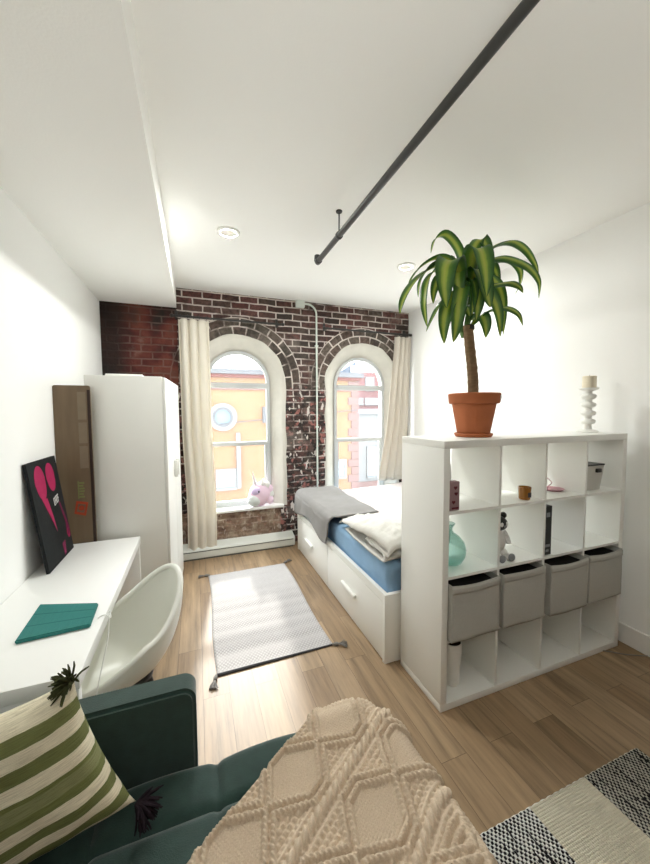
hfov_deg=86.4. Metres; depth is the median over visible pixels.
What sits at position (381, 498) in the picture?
bedspread
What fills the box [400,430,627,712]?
shelf unit
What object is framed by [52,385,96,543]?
board
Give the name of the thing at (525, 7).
ceiling pipe
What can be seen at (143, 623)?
shell chair
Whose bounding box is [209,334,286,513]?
window
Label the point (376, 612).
bed
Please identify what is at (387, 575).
mattress
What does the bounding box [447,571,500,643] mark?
fabric bin
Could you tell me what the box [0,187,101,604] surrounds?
wall
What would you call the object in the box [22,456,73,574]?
canvas painting
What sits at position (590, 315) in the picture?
wall
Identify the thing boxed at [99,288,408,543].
brick wall
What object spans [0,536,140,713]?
desk
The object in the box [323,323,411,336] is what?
curtain rod
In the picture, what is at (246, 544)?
baseboard heater
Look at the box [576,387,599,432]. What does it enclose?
candle holder
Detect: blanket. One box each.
[187,697,497,863]
[294,486,378,543]
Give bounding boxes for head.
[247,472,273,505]
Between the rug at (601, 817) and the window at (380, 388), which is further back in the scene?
the window at (380, 388)
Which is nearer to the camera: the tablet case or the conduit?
the tablet case
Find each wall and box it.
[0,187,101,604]
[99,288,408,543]
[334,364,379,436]
[408,202,649,635]
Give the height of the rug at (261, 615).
0.026 m
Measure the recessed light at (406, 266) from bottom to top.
0.014 m
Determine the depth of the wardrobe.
2.50 m
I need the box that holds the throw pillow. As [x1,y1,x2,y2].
[0,661,163,863]
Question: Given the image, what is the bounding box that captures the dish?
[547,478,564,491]
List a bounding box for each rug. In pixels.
[198,559,347,689]
[480,748,649,863]
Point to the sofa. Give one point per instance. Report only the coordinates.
(147, 734)
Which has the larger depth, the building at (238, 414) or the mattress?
the building at (238, 414)
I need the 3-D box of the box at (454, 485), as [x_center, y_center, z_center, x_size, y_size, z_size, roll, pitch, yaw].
[0.679,0.340,1.854,0.072,0.155,0.042,-2,4,-20]
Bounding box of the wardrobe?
[83,375,183,580]
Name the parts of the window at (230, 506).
sill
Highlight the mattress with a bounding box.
[328,517,400,592]
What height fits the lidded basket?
0.174 m
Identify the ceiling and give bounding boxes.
[131,0,649,312]
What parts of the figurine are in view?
leg, arm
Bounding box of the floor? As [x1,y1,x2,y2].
[152,541,649,834]
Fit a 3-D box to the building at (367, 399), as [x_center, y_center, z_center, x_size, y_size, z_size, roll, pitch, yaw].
[4.831,-0.450,30.616,9.500,8.800,6.100,-2,4,-20]
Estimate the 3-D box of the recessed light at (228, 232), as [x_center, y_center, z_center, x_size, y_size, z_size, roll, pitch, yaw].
[-0.717,-1.475,2.565,0.170,0.014,0.170,-2,4,-20]
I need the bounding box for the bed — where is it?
[298,514,400,663]
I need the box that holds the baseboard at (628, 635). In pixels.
[618,621,649,656]
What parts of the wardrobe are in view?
door, handle, door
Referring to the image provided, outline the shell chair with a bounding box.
[82,563,182,698]
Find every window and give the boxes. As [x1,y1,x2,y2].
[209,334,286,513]
[325,344,398,489]
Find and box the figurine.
[500,512,514,562]
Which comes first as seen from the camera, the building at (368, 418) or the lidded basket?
the lidded basket
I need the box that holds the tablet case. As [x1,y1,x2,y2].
[15,603,97,643]
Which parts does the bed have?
panel, handle, drawer, rail, handle, drawer, panel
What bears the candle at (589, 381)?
on the candle holder at (588, 396)
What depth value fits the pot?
1.98 m
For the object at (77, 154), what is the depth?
1.44 m
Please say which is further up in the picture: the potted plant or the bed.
the potted plant
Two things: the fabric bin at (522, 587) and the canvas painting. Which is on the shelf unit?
the fabric bin at (522, 587)
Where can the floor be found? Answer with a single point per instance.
(500, 753)
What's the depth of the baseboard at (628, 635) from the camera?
2.35 m
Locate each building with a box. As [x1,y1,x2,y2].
[210,362,363,501]
[357,372,377,408]
[357,409,377,487]
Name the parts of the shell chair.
seat plate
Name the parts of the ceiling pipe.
hanger rod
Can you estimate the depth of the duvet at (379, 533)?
2.44 m
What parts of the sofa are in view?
arm, seat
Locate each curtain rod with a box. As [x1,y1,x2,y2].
[170,310,283,327]
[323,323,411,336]
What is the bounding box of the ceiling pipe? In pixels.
[314,0,539,264]
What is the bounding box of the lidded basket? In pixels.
[587,462,604,490]
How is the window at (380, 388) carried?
attached to the brick wall at (143, 340)
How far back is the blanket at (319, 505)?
3.46 m
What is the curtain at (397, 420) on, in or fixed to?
hanging from the curtain rod at (324, 327)
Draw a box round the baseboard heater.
[183,530,294,561]
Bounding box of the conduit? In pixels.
[295,300,318,486]
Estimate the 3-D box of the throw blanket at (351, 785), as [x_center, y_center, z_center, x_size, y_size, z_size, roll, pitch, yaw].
[0.117,1.339,0.819,0.893,0.509,1.132,2,4,35]
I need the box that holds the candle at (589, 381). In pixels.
[582,375,596,387]
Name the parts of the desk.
panel, panel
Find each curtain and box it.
[178,315,216,550]
[378,333,410,480]
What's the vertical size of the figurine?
0.275 m
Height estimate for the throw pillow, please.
0.499 m
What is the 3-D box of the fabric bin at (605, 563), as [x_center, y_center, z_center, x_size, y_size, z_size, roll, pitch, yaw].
[1.769,0.926,2.414,0.330,0.310,0.364,-2,4,-20]
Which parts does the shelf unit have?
panel, panel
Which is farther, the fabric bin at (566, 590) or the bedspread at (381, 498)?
the bedspread at (381, 498)
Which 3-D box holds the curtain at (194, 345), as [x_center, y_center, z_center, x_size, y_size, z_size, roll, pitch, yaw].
[-1.379,0.063,3.769,0.340,2.630,0.072,-2,4,-20]
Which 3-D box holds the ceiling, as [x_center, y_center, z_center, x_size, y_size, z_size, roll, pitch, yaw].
[0.877,-1.490,1.556,3.130,0.120,6.257,-2,4,-20]
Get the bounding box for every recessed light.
[216,226,239,238]
[397,262,415,270]
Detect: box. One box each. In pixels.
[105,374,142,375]
[449,480,459,510]
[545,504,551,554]
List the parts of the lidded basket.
lid, handle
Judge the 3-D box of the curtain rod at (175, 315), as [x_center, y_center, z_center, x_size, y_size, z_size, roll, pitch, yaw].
[-1.063,-1.269,3.863,1.226,0.095,0.103,-2,4,-20]
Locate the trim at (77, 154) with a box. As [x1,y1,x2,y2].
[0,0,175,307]
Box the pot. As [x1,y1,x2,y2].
[446,641,461,686]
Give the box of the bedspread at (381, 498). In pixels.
[340,482,401,519]
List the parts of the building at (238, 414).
cornice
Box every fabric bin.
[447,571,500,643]
[499,561,545,628]
[544,553,588,616]
[584,545,622,603]
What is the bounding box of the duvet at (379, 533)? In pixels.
[339,509,450,561]
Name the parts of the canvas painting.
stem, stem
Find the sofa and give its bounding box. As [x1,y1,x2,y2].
[28,673,295,863]
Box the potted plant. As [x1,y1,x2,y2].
[398,230,540,437]
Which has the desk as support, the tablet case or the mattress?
the tablet case

